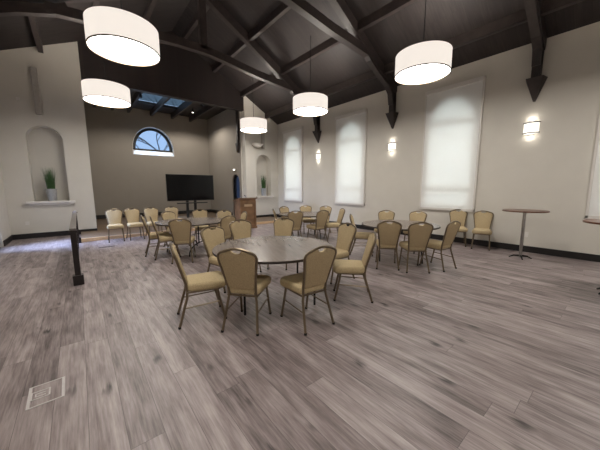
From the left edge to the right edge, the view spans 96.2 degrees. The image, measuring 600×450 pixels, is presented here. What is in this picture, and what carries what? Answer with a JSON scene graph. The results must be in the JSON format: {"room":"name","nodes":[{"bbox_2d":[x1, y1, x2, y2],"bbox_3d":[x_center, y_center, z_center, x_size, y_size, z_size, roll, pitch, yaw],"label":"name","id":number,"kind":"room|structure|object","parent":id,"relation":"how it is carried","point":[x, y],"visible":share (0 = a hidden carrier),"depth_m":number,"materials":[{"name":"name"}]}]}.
{"room":"event hall","nodes":[
{"label":"event hall","id":0,"kind":"room"},
{"bbox_2d":[0,164,10,246],"bbox_3d":[-3.954,-1.418,1.726,0.300,5.470,15.950,-7,10,-39],"label":"wall","id":1,"kind":"structure","parent":0,"point":[5,232],"depth_m":7.77,"materials":[{"name":"white paint"}]},
{"bbox_2d":[3,235,12,245],"bbox_3d":[-8.495,0.448,7.841,0.025,0.150,1.200,-7,10,-39],"label":"baseboard","id":2,"kind":"structure","parent":1,"relation":"attached to","point":[9,239],"depth_m":7.74,"materials":[{"name":"black wood"}]},
{"bbox_2d":[0,42,96,234],"bbox_3d":[-8.202,-2.792,8.694,2.120,6.338,0.400,-7,10,-39],"label":"wall","id":3,"kind":"structure","parent":0,"point":[57,139],"depth_m":8.61,"materials":[{"name":"white paint"}]},
{"bbox_2d":[28,16,42,52],"bbox_3d":[-2.921,-4.590,2.157,0.120,0.220,15.950,-7,10,-39],"label":"trim","id":4,"kind":"structure","parent":3,"relation":"attached to","point":[32,19],"depth_m":7.25,"materials":[{"name":"brown wood"}]},
{"bbox_2d":[30,67,42,114],"bbox_3d":[-8.091,-4.097,8.261,0.150,1.360,0.137,-7,10,-39],"label":"speaker","id":5,"kind":"object","parent":3,"relation":"attached to","point":[34,76],"visible":1,"depth_m":8.21},
{"bbox_2d":[26,200,74,205],"bbox_3d":[-8.064,-0.718,8.752,1.180,0.130,0.150,-7,10,-39],"label":"niche ledge","id":6,"kind":"object","parent":3,"relation":"attached to","point":[31,203],"visible":1,"depth_m":8.69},
{"bbox_2d":[40,168,57,200],"bbox_3d":[-8.095,-1.334,8.729,0.407,1.094,0.404,0,8,3],"label":"potted grass","id":7,"kind":"object","parent":6,"relation":"on","point":[51,192],"depth_m":8.71,"materials":[{"name":"plant"}]},
{"bbox_2d":[45,189,57,200],"bbox_3d":[-8.123,-0.988,8.818,0.310,0.385,0.310,-7,10,-39],"label":"pot","id":8,"kind":"object","parent":7,"relation":"attached to","point":[51,194],"depth_m":8.73,"materials":[{"name":"ceramic"}]},
{"bbox_2d":[12,228,96,239],"bbox_3d":[-8.057,0.290,8.948,2.120,0.160,0.025,-7,10,-39],"label":"baseboard","id":9,"kind":"structure","parent":3,"relation":"attached to","point":[56,233],"depth_m":8.74,"materials":[{"name":"black wood"}]},
{"bbox_2d":[84,101,210,218],"bbox_3d":[-7.911,-3.319,14.721,5.990,5.750,0.280,-7,10,-39],"label":"wall","id":10,"kind":"structure","parent":0,"point":[122,179],"depth_m":14.03,"materials":[{"name":"beige paint"}]},
{"bbox_2d":[127,91,142,112],"bbox_3d":[-7.323,-5.582,11.950,0.100,0.260,4.250,-7,10,-39],"label":"trim","id":11,"kind":"structure","parent":10,"relation":"attached to","point":[135,98],"depth_m":11.99,"materials":[{"name":"black wood"}]},
{"bbox_2d":[132,127,173,156],"bbox_3d":[-7.933,-4.496,14.526,2.000,1.496,0.270,-7,10,-39],"label":"window","id":12,"kind":"structure","parent":10,"relation":"in","point":[170,153],"depth_m":14.55,"materials":[{"name":"black plastic"}]},
{"bbox_2d":[96,209,210,218],"bbox_3d":[-7.824,-0.631,14.953,5.940,0.180,0.025,-7,10,-39],"label":"baseboard","id":13,"kind":"structure","parent":10,"relation":"attached to","point":[208,210],"depth_m":14.48,"materials":[{"name":"black wood"}]},
{"bbox_2d":[150,97,170,115],"bbox_3d":[-6.527,-5.673,12.597,0.100,0.260,4.250,-7,10,-39],"label":"trim","id":14,"kind":"structure","parent":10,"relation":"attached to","point":[163,100],"depth_m":12.71,"materials":[{"name":"black wood"}]},
{"bbox_2d":[171,101,193,118],"bbox_3d":[-5.738,-5.763,13.237,0.100,0.260,4.250,-7,10,-39],"label":"beam","id":15,"kind":"structure","parent":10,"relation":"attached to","point":[186,105],"depth_m":13.32,"materials":[{"name":"black wood"}]},
{"bbox_2d":[189,105,214,121],"bbox_3d":[-4.987,-5.849,13.846,0.100,0.260,4.250,-7,10,-39],"label":"trim","id":16,"kind":"structure","parent":10,"relation":"attached to","point":[207,108],"depth_m":13.97,"materials":[{"name":"black wood"}]},
{"bbox_2d":[77,31,243,111],"bbox_3d":[-5.061,-6.374,10.780,5.990,2.450,0.250,-7,10,-39],"label":"wall header","id":17,"kind":"structure","parent":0,"point":[180,74],"depth_m":10.68,"materials":[{"name":"brown paint"}]},
{"bbox_2d":[92,2,98,6],"bbox_3d":[-1.917,-5.281,2.894,0.120,0.220,15.950,-7,10,-39],"label":"trim","id":18,"kind":"structure","parent":17,"relation":"attached to","point":[93,3],"depth_m":6.98,"materials":[{"name":"wood"}]},
{"bbox_2d":[143,0,157,21],"bbox_3d":[-0.837,-6.025,3.688,0.120,0.220,15.950,-7,10,-39],"label":"trim","id":19,"kind":"structure","parent":17,"relation":"attached to","point":[150,7],"depth_m":8.18,"materials":[{"name":"brown wood"}]},
{"bbox_2d":[180,0,214,38],"bbox_3d":[0.338,-6.507,4.595,0.120,0.220,15.950,-7,10,-39],"label":"trim","id":20,"kind":"structure","parent":17,"relation":"attached to","point":[193,23],"depth_m":9.65,"materials":[{"name":"brown wood"}]},
{"bbox_2d":[212,3,290,72],"bbox_3d":[1.330,-5.885,5.499,0.120,0.220,15.950,-7,10,-39],"label":"trim","id":21,"kind":"structure","parent":17,"relation":"attached to","point":[282,8],"depth_m":8.61,"materials":[{"name":"brown wood"}]},
{"bbox_2d":[130,90,226,119],"bbox_3d":[-6.536,-5.869,12.628,6.340,0.120,4.350,-7,10,-39],"label":"ceiling","id":22,"kind":"structure","parent":0,"point":[144,105],"depth_m":13.82,"materials":[{"name":"black wood"}]},
{"bbox_2d":[139,93,183,106],"bbox_3d":[-6.230,-5.901,12.191,2.090,0.020,2.840,-7,10,-39],"label":"window","id":23,"kind":"structure","parent":22,"relation":"attached to","point":[145,97],"depth_m":12.82,"materials":[{"name":"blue glass"}]},
{"bbox_2d":[81,212,277,237],"bbox_3d":[-5.463,-0.212,12.843,7.790,0.085,6.340,-7,10,-39],"label":"floor","id":24,"kind":"structure","parent":0,"point":[102,224],"depth_m":10.06,"materials":[{"name":"brown wood"}]},
{"bbox_2d":[81,221,273,241],"bbox_3d":[-3.434,0.108,10.389,7.810,0.100,0.060,-7,10,-39],"label":"trim","id":25,"kind":"structure","parent":24,"relation":"attached to","point":[264,222],"depth_m":8.51,"materials":[{"name":"brown wood"}]},
{"bbox_2d":[177,200,207,217],"bbox_3d":[-4.817,-0.891,11.943,1.240,1.500,0.760,-7,10,-39],"label":"stand","id":26,"kind":"object","parent":24,"relation":"on","point":[195,202],"visible":0.34,"depth_m":11.85,"materials":[{"name":"black metal"}]},
{"bbox_2d":[165,174,213,200],"bbox_3d":[-4.758,-1.630,11.767,2.000,1.120,0.052,-7,10,-39],"label":"television","id":27,"kind":"object","parent":26,"relation":"attached to","point":[179,187],"visible":1,"depth_m":11.69,"materials":[{"name":"black plastic"}]},
{"bbox_2d":[177,202,207,203],"bbox_3d":[-4.700,-0.972,11.787,1.240,0.040,0.230,-7,10,-39],"label":"shelf","id":28,"kind":"object","parent":26,"relation":"attached to","point":[185,202],"depth_m":11.68,"materials":[{"name":"black plastic"}]},
{"bbox_2d":[207,109,241,215],"bbox_3d":[-4.126,-3.362,14.942,0.250,5.750,4.170,-7,10,-39],"label":"wall","id":29,"kind":"structure","parent":0,"point":[224,157],"depth_m":14.78,"materials":[{"name":"beige paint"}]},
{"bbox_2d":[233,174,239,215],"bbox_3d":[-3.251,-1.544,14.063,0.060,2.180,0.860,-7,10,-39],"label":"door","id":30,"kind":"structure","parent":29,"relation":"in","point":[236,183],"depth_m":14.10,"materials":[{"name":"glass"}]},
{"bbox_2d":[235,111,239,152],"bbox_3d":[-3.062,-4.718,13.130,0.140,2.320,0.260,-7,10,-39],"label":"trim","id":31,"kind":"structure","parent":29,"relation":"attached to","point":[237,143],"depth_m":13.12,"materials":[{"name":"black wood"}]},
{"bbox_2d":[240,96,278,214],"bbox_3d":[-2.038,-3.291,13.724,1.941,5.925,0.400,-7,10,-39],"label":"wall","id":32,"kind":"structure","parent":0,"point":[256,163],"depth_m":13.63,"materials":[{"name":"white paint"}]},
{"bbox_2d":[252,143,262,147],"bbox_3d":[-2.051,-3.829,13.028,0.540,0.160,0.540,-7,10,-39],"label":"uplight","id":33,"kind":"object","parent":32,"relation":"attached to","point":[257,145],"visible":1,"depth_m":12.86,"materials":[{"name":"white glass"}]},
{"bbox_2d":[261,133,264,148],"bbox_3d":[-1.848,-4.428,13.379,0.150,1.230,0.137,-7,10,-39],"label":"speaker","id":34,"kind":"object","parent":32,"relation":"attached to","point":[262,134],"visible":0.52,"depth_m":13.36},
{"bbox_2d":[256,196,273,198],"bbox_3d":[-1.792,-1.433,13.843,1.000,0.130,0.150,-7,10,-39],"label":"niche ledge","id":35,"kind":"object","parent":32,"relation":"attached to","point":[258,197],"visible":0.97,"depth_m":13.74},
{"bbox_2d":[261,176,266,195],"bbox_3d":[-1.833,-2.049,13.811,0.402,1.093,0.403,-1,8,-3],"label":"potted grass","id":36,"kind":"object","parent":35,"relation":"on","point":[263,183],"depth_m":13.77,"materials":[{"name":"plant"}]},
{"bbox_2d":[261,188,266,195],"bbox_3d":[-1.873,-1.702,13.890,0.310,0.385,0.310,-7,10,-39],"label":"pot","id":37,"kind":"object","parent":36,"relation":"attached to","point":[263,190],"depth_m":13.78,"materials":[{"name":"ceramic"}]},
{"bbox_2d":[256,214,278,217],"bbox_3d":[-1.873,-0.440,13.964,1.890,0.170,0.025,-7,10,-39],"label":"baseboard","id":38,"kind":"structure","parent":32,"relation":"attached to","point":[271,215],"depth_m":14.09,"materials":[{"name":"black wood"}]},
{"bbox_2d":[240,0,417,96],"bbox_3d":[2.338,-5.253,6.417,0.120,0.220,15.950,-7,10,-39],"label":"trim","id":39,"kind":"structure","parent":32,"relation":"attached to","point":[394,6],"depth_m":8.03,"materials":[{"name":"brown wood"}]},
{"bbox_2d":[265,0,584,118],"bbox_3d":[3.346,-4.621,7.335,0.120,0.220,15.950,-7,10,-39],"label":"trim","id":40,"kind":"structure","parent":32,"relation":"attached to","point":[548,6],"depth_m":6.31,"materials":[{"name":"brown wood"}]},
{"bbox_2d":[0,217,599,449],"bbox_3d":[-1.404,0.654,7.079,10.600,0.100,21.100,-7,10,-39],"label":"floor","id":41,"kind":"structure","parent":0,"point":[496,350],"depth_m":2.53,"materials":[{"name":"grey wood"}]},
{"bbox_2d":[25,376,64,410],"bbox_3d":[-1.947,1.286,2.071,0.210,0.006,0.280,-7,10,-40],"label":"floor vent","id":42,"kind":"object","parent":41,"relation":"on","point":[52,390],"visible":1,"depth_m":2.06,"materials":[{"name":"metal"}]},
{"bbox_2d":[68,211,84,285],"bbox_3d":[-5.036,0.283,6.061,0.140,0.935,4.560,-7,10,-39],"label":"stair railing","id":43,"kind":"object","parent":41,"relation":"on","point":[78,277],"visible":1,"depth_m":4.36,"materials":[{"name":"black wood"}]},
{"bbox_2d":[105,209,124,242],"bbox_3d":[-5.552,-0.002,8.090,0.453,0.953,0.583,-6,9,-35],"label":"banquet chair","id":44,"kind":"object","parent":41,"relation":"on","point":[114,218],"visible":1,"depth_m":8.15,"materials":[{"name":"beige fabric"}]},
{"bbox_2d":[123,208,144,239],"bbox_3d":[-5.176,-0.048,8.421,0.453,0.953,0.583,-7,10,-42],"label":"banquet chair","id":45,"kind":"object","parent":41,"relation":"on","point":[132,217],"visible":0.98,"depth_m":8.47,"materials":[{"name":"beige fabric"}]},
{"bbox_2d":[143,207,162,235],"bbox_3d":[-4.753,-0.093,8.739,0.453,0.953,0.583,-7,10,-41],"label":"banquet chair","id":46,"kind":"object","parent":41,"relation":"on","point":[153,212],"visible":0.65,"depth_m":8.81,"materials":[{"name":"beige fabric"}]},
{"bbox_2d":[140,215,170,256],"bbox_3d":[-3.440,0.217,6.434,0.583,0.953,0.453,-5,9,-29],"label":"banquet chair","id":47,"kind":"object","parent":41,"relation":"on","point":[152,236],"visible":0.86,"depth_m":6.26,"materials":[{"name":"beige fabric"}]},
{"bbox_2d":[149,216,180,259],"bbox_3d":[-3.058,0.258,6.128,0.583,0.953,0.453,-5,9,-30],"label":"banquet chair","id":48,"kind":"object","parent":41,"relation":"on","point":[167,237],"visible":0.83,"depth_m":5.97,"materials":[{"name":"beige fabric"}]},
{"bbox_2d":[164,206,177,233],"bbox_3d":[-4.278,-0.149,9.137,0.453,0.953,0.583,-7,10,-39],"label":"banquet chair","id":49,"kind":"object","parent":41,"relation":"on","point":[174,209],"visible":0.3,"depth_m":9.30,"materials":[{"name":"beige fabric"}]},
{"bbox_2d":[161,211,189,246],"bbox_3d":[-3.351,0.105,7.256,0.583,0.953,0.453,4,9,25],"label":"banquet chair","id":50,"kind":"object","parent":41,"relation":"on","point":[171,215],"visible":0.48,"depth_m":7.24,"materials":[{"name":"beige fabric"}]},
{"bbox_2d":[168,218,195,263],"bbox_3d":[-2.515,0.300,5.806,0.453,0.953,0.583,-2,8,-13],"label":"banquet chair","id":51,"kind":"object","parent":41,"relation":"on","point":[180,231],"visible":0.92,"depth_m":5.59,"materials":[{"name":"beige fabric"}]},
{"bbox_2d":[155,217,221,256],"bbox_3d":[-2.667,0.273,6.702,1.624,0.759,1.624,4,9,30],"label":"round table","id":52,"kind":"object","parent":41,"relation":"on","point":[197,221],"visible":0.52,"depth_m":6.50,"materials":[{"name":"laminate"}]},
{"bbox_2d":[169,242,226,329],"bbox_3d":[-1.212,0.647,3.225,0.583,0.953,0.453,-4,9,-26],"label":"banquet chair","id":53,"kind":"object","parent":41,"relation":"on","point":[214,280],"visible":0.98,"depth_m":3.11,"materials":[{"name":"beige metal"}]},
{"bbox_2d":[192,209,210,240],"bbox_3d":[-2.845,0.029,7.800,0.453,0.953,0.583,-4,9,-27],"label":"banquet chair","id":54,"kind":"object","parent":41,"relation":"on","point":[204,213],"visible":0.62,"depth_m":7.90,"materials":[{"name":"beige fabric"}]},
{"bbox_2d":[200,225,225,292],"bbox_3d":[-1.220,0.504,4.276,0.583,0.953,0.453,6,10,37],"label":"banquet chair","id":55,"kind":"object","parent":41,"relation":"on","point":[210,238],"visible":0.51,"depth_m":4.28,"materials":[{"name":"beige fabric"}]},
{"bbox_2d":[210,210,231,229],"bbox_3d":[-2.194,0.066,7.513,0.453,0.953,0.583,1,8,6],"label":"banquet chair","id":56,"kind":"object","parent":41,"relation":"on","point":[220,214],"visible":0.32,"depth_m":7.68,"materials":[{"name":"beige fabric"}]},
{"bbox_2d":[220,215,235,239],"bbox_3d":[-1.828,0.231,6.295,0.583,0.953,0.453,5,9,34],"label":"banquet chair","id":57,"kind":"object","parent":41,"relation":"on","point":[224,222],"visible":0.39,"depth_m":6.13,"materials":[{"name":"beige fabric"}]},
{"bbox_2d":[225,211,247,241],"bbox_3d":[-1.696,0.123,7.079,0.583,0.953,0.453,-5,9,-29],"label":"banquet chair","id":58,"kind":"object","parent":41,"relation":"on","point":[243,215],"visible":0.33,"depth_m":7.09,"materials":[{"name":"beige fabric"}]},
{"bbox_2d":[217,248,271,335],"bbox_3d":[-0.604,0.666,3.073,0.453,0.953,0.583,1,8,11],"label":"banquet chair","id":59,"kind":"object","parent":41,"relation":"on","point":[239,271],"visible":1,"depth_m":2.86,"materials":[{"name":"beige fabric"}]},
{"bbox_2d":[233,195,256,227],"bbox_3d":[-2.136,-0.527,10.555,0.768,1.305,0.560,-7,10,-39],"label":"lectern","id":60,"kind":"object","parent":41,"relation":"on","point":[248,205],"visible":0.56,"depth_m":10.39,"materials":[{"name":"brown wood"}]},
{"bbox_2d":[229,219,261,271],"bbox_3d":[-1.030,0.391,5.098,0.453,0.953,0.583,-5,9,-31],"label":"banquet chair","id":61,"kind":"object","parent":41,"relation":"on","point":[238,230],"visible":0.38,"depth_m":5.22,"materials":[{"name":"beige fabric"}]},
{"bbox_2d":[212,236,332,314],"bbox_3d":[-0.359,0.667,3.771,1.624,0.762,1.624,-3,8,-18],"label":"round table","id":62,"kind":"object","parent":41,"relation":"on","point":[268,249],"visible":0.64,"depth_m":3.63,"materials":[{"name":"laminate"}]},
{"bbox_2d":[267,217,293,269],"bbox_3d":[-0.388,0.350,5.384,0.453,0.953,0.583,2,8,13],"label":"banquet chair","id":63,"kind":"object","parent":41,"relation":"on","point":[281,228],"visible":0.52,"depth_m":5.54,"materials":[{"name":"beige fabric"}]},
{"bbox_2d":[279,206,288,220],"bbox_3d":[-0.357,-0.149,9.039,0.583,0.953,0.453,7,11,42],"label":"banquet chair","id":64,"kind":"object","parent":41,"relation":"on","point":[281,209],"visible":0.35,"depth_m":9.09,"materials":[{"name":"beige fabric"}]},
{"bbox_2d":[287,211,303,236],"bbox_3d":[-0.178,0.042,7.638,0.453,0.953,0.583,-2,8,-13],"label":"banquet chair","id":65,"kind":"object","parent":41,"relation":"on","point":[297,217],"visible":0.53,"depth_m":7.40,"materials":[{"name":"beige fabric"}]},
{"bbox_2d":[279,211,330,239],"bbox_3d":[0.142,0.019,8.494,1.624,0.759,1.624,-1,8,-9],"label":"round table","id":66,"kind":"object","parent":41,"relation":"on","point":[306,213],"visible":0.46,"depth_m":8.27,"materials":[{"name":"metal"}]},
{"bbox_2d":[299,205,314,233],"bbox_3d":[0.260,-0.206,9.443,0.453,0.953,0.583,-2,8,-13],"label":"banquet chair","id":67,"kind":"object","parent":41,"relation":"on","point":[310,220],"visible":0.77,"depth_m":9.57,"materials":[{"name":"beige fabric"}]},
{"bbox_2d":[280,245,336,335],"bbox_3d":[0.079,0.658,3.119,0.453,0.953,0.583,-6,9,-35],"label":"banquet chair","id":68,"kind":"object","parent":41,"relation":"on","point":[317,265],"visible":1,"depth_m":2.95,"materials":[{"name":"beige fabric"}]},
{"bbox_2d":[306,210,328,242],"bbox_3d":[0.500,0.021,7.772,0.453,0.953,0.583,-5,9,-33],"label":"banquet chair","id":69,"kind":"object","parent":41,"relation":"on","point":[321,217],"visible":0.92,"depth_m":7.60,"materials":[{"name":"beige fabric"}]},
{"bbox_2d":[314,206,331,232],"bbox_3d":[0.780,-0.171,9.173,0.453,0.953,0.583,4,9,26],"label":"banquet chair","id":70,"kind":"object","parent":41,"relation":"on","point":[328,208],"visible":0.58,"depth_m":9.27,"materials":[{"name":"beige fabric"}]},
{"bbox_2d":[324,208,344,238],"bbox_3d":[1.040,-0.039,8.200,0.583,0.953,0.453,-2,8,-11],"label":"banquet chair","id":71,"kind":"object","parent":41,"relation":"on","point":[342,210],"visible":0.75,"depth_m":8.06,"materials":[{"name":"beige fabric"}]},
{"bbox_2d":[330,222,356,283],"bbox_3d":[0.622,0.449,4.636,0.583,0.953,0.453,-5,9,-33],"label":"banquet chair","id":72,"kind":"object","parent":41,"relation":"on","point":[346,234],"visible":0.66,"depth_m":4.63,"materials":[{"name":"beige fabric"}]},
{"bbox_2d":[333,231,376,302],"bbox_3d":[0.761,0.558,3.829,0.583,0.953,0.453,1,8,7],"label":"banquet chair","id":73,"kind":"object","parent":41,"relation":"on","point":[347,267],"visible":0.98,"depth_m":3.68,"materials":[{"name":"beige fabric"}]},
{"bbox_2d":[349,213,373,255],"bbox_3d":[1.461,0.210,6.364,0.583,0.953,0.453,2,8,17],"label":"banquet chair","id":74,"kind":"object","parent":41,"relation":"on","point":[359,235],"visible":0.62,"depth_m":6.23,"materials":[{"name":"beige fabric"}]},
{"bbox_2d":[374,210,394,236],"bbox_3d":[2.258,0.089,7.231,0.453,0.953,0.583,4,9,28],"label":"banquet chair","id":75,"kind":"object","parent":41,"relation":"on","point":[382,215],"visible":0.36,"depth_m":7.37,"materials":[{"name":"beige fabric"}]},
{"bbox_2d":[375,220,401,270],"bbox_3d":[1.730,0.351,5.328,0.453,0.953,0.583,2,8,13],"label":"banquet chair","id":76,"kind":"object","parent":41,"relation":"on","point":[388,234],"visible":0.99,"depth_m":5.11,"materials":[{"name":"beige fabric"}]},
{"bbox_2d":[362,220,440,263],"bbox_3d":[2.194,0.353,5.997,1.624,0.759,1.624,2,8,13],"label":"round table","id":77,"kind":"object","parent":41,"relation":"on","point":[372,223],"visible":0.49,"depth_m":6.01,"materials":[{"name":"metal"}]},
{"bbox_2d":[402,211,426,248],"bbox_3d":[2.966,0.122,6.973,0.453,0.953,0.583,6,10,38],"label":"banquet chair","id":78,"kind":"object","parent":41,"relation":"on","point":[413,216],"visible":0.4,"depth_m":7.07,"materials":[{"name":"beige fabric"}]},
{"bbox_2d":[399,222,433,273],"bbox_3d":[2.174,0.378,5.115,0.453,0.953,0.583,0,8,3],"label":"banquet chair","id":79,"kind":"object","parent":41,"relation":"on","point":[419,236],"visible":0.98,"depth_m":4.91,"materials":[{"name":"beige fabric"}]},
{"bbox_2d":[419,220,460,271],"bbox_3d":[2.720,0.357,5.256,0.453,0.953,0.583,-5,9,-31],"label":"banquet chair","id":80,"kind":"object","parent":41,"relation":"on","point":[451,230],"visible":0.9,"depth_m":5.09,"materials":[{"name":"beige fabric"}]},
{"bbox_2d":[449,209,467,246],"bbox_3d":[4.331,0.062,7.379,0.453,0.953,0.583,4,9,26],"label":"banquet chair","id":81,"kind":"object","parent":41,"relation":"on","point":[461,216],"visible":0.58,"depth_m":7.48,"materials":[{"name":"beige fabric"}]},
{"bbox_2d":[471,210,493,250],"bbox_3d":[4.701,0.119,6.952,0.453,0.953,0.583,5,9,34],"label":"banquet chair","id":82,"kind":"object","parent":41,"relation":"on","point":[482,222],"visible":1,"depth_m":7.02,"materials":[{"name":"beige fabric"}]},
{"bbox_2d":[502,209,549,259],"bbox_3d":[4.872,0.205,5.895,0.800,1.060,0.800,-7,10,-39],"label":"bar table","id":83,"kind":"object","parent":41,"relation":"on","point":[524,211],"visible":1,"depth_m":5.86,"materials":[{"name":"metal"}]},
{"bbox_2d":[582,219,599,294],"bbox_3d":[4.538,0.486,3.844,0.800,1.060,0.800,3,8,22],"label":"bar table","id":84,"kind":"object","parent":41,"relation":"on","point":[590,221],"visible":1,"depth_m":3.93,"materials":[{"name":"wood"}]},
{"bbox_2d":[0,0,599,124],"bbox_3d":[0.017,-5.348,4.484,10.600,3.214,16.550,-7,10,-39],"label":"ceiling","id":85,"kind":"structure","parent":0,"point":[286,39],"depth_m":7.95,"materials":[{"name":"brown wood"}]},
{"bbox_2d":[81,58,130,107],"bbox_3d":[-5.361,-4.696,7.332,1.108,2.578,1.108,-7,10,-39],"label":"pendant lamp","id":86,"kind":"object","parent":85,"relation":"hanging from","point":[105,93],"visible":1,"depth_m":7.17,"materials":[{"name":"white fabric"}]},
{"bbox_2d":[84,96,129,106],"bbox_3d":[-5.357,-3.449,7.502,1.072,0.008,1.072,-7,10,-39],"label":"diffuser","id":87,"kind":"object","parent":86,"relation":"attached to","point":[105,101],"depth_m":7.51,"materials":[{"name":"white plastic"}]},
{"bbox_2d":[83,0,159,66],"bbox_3d":[-3.098,-4.330,4.595,1.108,2.578,1.108,-7,10,-39],"label":"pendant lamp","id":88,"kind":"object","parent":85,"relation":"hanging from","point":[117,35],"visible":1,"depth_m":4.45,"materials":[{"name":"beige fabric"}]},
{"bbox_2d":[87,36,158,64],"bbox_3d":[-3.094,-3.083,4.765,1.072,0.008,1.072,-7,10,-39],"label":"diffuser","id":89,"kind":"object","parent":88,"relation":"attached to","point":[127,50],"depth_m":4.71,"materials":[{"name":"white plastic"}]},
{"bbox_2d":[240,77,266,132],"bbox_3d":[-1.935,-5.056,11.121,1.108,2.243,1.108,-7,10,-39],"label":"pendant lamp","id":90,"kind":"object","parent":85,"relation":"hanging from","point":[253,124],"visible":0.98,"depth_m":10.86,"materials":[{"name":"white fabric"}]},
{"bbox_2d":[241,128,265,132],"bbox_3d":[-1.932,-3.974,11.268,1.072,0.008,1.072,-7,10,-39],"label":"diffuser","id":91,"kind":"object","parent":90,"relation":"attached to","point":[247,130],"depth_m":11.33,"materials":[{"name":"white plastic"}]},
{"bbox_2d":[293,35,327,116],"bbox_3d":[0.321,-4.691,8.392,1.108,2.243,1.108,-7,10,-39],"label":"pendant lamp","id":92,"kind":"object","parent":85,"relation":"hanging from","point":[308,104],"visible":1,"depth_m":8.16,"materials":[{"name":"white fabric"}]},
{"bbox_2d":[294,107,326,115],"bbox_3d":[0.325,-3.610,8.539,1.072,0.008,1.072,-7,10,-39],"label":"diffuser","id":93,"kind":"object","parent":92,"relation":"attached to","point":[300,111],"depth_m":8.55,"materials":[{"name":"white plastic"}]},
{"bbox_2d":[395,0,452,84],"bbox_3d":[2.610,-4.321,5.624,1.108,2.243,1.108,-7,10,-39],"label":"pendant lamp","id":94,"kind":"object","parent":85,"relation":"hanging from","point":[425,62],"visible":1,"depth_m":5.42,"materials":[{"name":"white fabric"}]},
{"bbox_2d":[396,64,449,83],"bbox_3d":[2.613,-3.240,5.772,1.072,0.008,1.072,-7,10,-39],"label":"diffuser","id":95,"kind":"object","parent":94,"relation":"attached to","point":[410,73],"depth_m":5.74,"materials":[{"name":"white plastic"}]},
{"bbox_2d":[277,21,599,254],"bbox_3d":[4.021,-2.051,8.235,0.320,4.910,15.950,-7,10,-39],"label":"wall","id":96,"kind":"structure","parent":0,"point":[550,169],"depth_m":6.63,"materials":[{"name":"white paint"}]},
{"bbox_2d":[0,0,321,142],"bbox_3d":[-3.060,-5.160,8.312,10.118,4.099,0.380,-7,10,-39],"label":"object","id":97,"kind":"structure","parent":96,"relation":"attached to","point":[37,8],"depth_m":8.22,"materials":[{"name":"brown wood"}]},
{"bbox_2d":[282,127,302,201],"bbox_3d":[-0.335,-2.894,13.229,0.180,3.460,1.520,-7,10,-39],"label":"window","id":98,"kind":"structure","parent":96,"relation":"in","point":[293,138],"depth_m":13.14,"materials":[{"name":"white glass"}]},
{"bbox_2d":[316,153,320,160],"bbox_3d":[0.769,-2.991,11.767,0.110,0.340,0.320,-7,10,-39],"label":"wall sconce","id":99,"kind":"object","parent":96,"relation":"attached to","point":[317,154],"visible":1,"depth_m":11.71,"materials":[{"name":"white glass"}]},
{"bbox_2d":[280,0,398,128],"bbox_3d":[-0.778,-4.791,5.552,10.118,4.099,0.380,-7,10,-39],"label":"trim","id":100,"kind":"structure","parent":96,"relation":"attached to","point":[357,41],"depth_m":7.19,"materials":[{"name":"brown wood"}]},
{"bbox_2d":[334,109,367,205],"bbox_3d":[1.953,-2.524,10.461,0.180,3.460,1.520,-7,10,-39],"label":"window","id":101,"kind":"structure","parent":96,"relation":"in","point":[350,128],"depth_m":10.36,"materials":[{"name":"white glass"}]},
{"bbox_2d":[387,141,395,151],"bbox_3d":[3.051,-2.622,9.007,0.110,0.340,0.320,-7,10,-39],"label":"wall sconce","id":102,"kind":"object","parent":96,"relation":"attached to","point":[392,145],"visible":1,"depth_m":8.96,"materials":[{"name":"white glass"}]},
{"bbox_2d":[279,215,599,261],"bbox_3d":[3.895,0.323,8.449,0.025,0.150,15.950,-7,10,-39],"label":"baseboard","id":103,"kind":"structure","parent":96,"relation":"attached to","point":[553,252],"depth_m":6.54,"materials":[{"name":"black wood"}]},
{"bbox_2d":[419,76,485,211],"bbox_3d":[4.261,-2.151,7.670,0.180,3.460,1.520,-7,10,-39],"label":"window shade","id":104,"kind":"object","parent":96,"relation":"in","point":[453,115],"depth_m":7.56,"materials":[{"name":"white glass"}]},
{"bbox_2d":[522,120,540,135],"bbox_3d":[5.345,-2.251,6.232,0.110,0.340,0.320,-7,10,-39],"label":"wall sconce","id":105,"kind":"object","parent":96,"relation":"attached to","point":[531,127],"visible":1,"depth_m":6.20,"materials":[{"name":"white glass"}]},
{"bbox_2d":[524,0,547,101],"bbox_3d":[1.517,-4.420,2.776,10.118,4.099,0.380,-7,10,-39],"label":"trim","id":106,"kind":"structure","parent":96,"relation":"attached to","point":[536,21],"depth_m":5.83,"materials":[{"name":"brown wood"}]},
{"bbox_2d":[585,114,599,218],"bbox_3d":[6.543,-1.782,4.911,0.180,3.460,1.520,-7,10,-39],"label":"window","id":107,"kind":"structure","parent":96,"relation":"in","point":[593,201],"depth_m":5.54,"materials":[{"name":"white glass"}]},
{"bbox_2d":[588,135,599,215],"bbox_3d":[6.503,-1.758,4.881,0.002,3.300,1.440,-7,10,-39],"label":"roller shade","id":108,"kind":"object","parent":107,"relation":"attached to","point":[594,187],"depth_m":5.53,"materials":[{"name":"white fabric"}]},
{"label":"outside","id":109,"kind":"structure","parent":0,"visible":0},
{"bbox_2d":[136,133,167,149],"bbox_3d":[-9.006,-5.098,17.210,6.812,8.857,3.161,-7,10,-39],"label":"tree","id":110,"kind":"object","parent":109,"point":[138,138],"visible":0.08,"depth_m":17.02,"materials":[{"name":"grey plant"}]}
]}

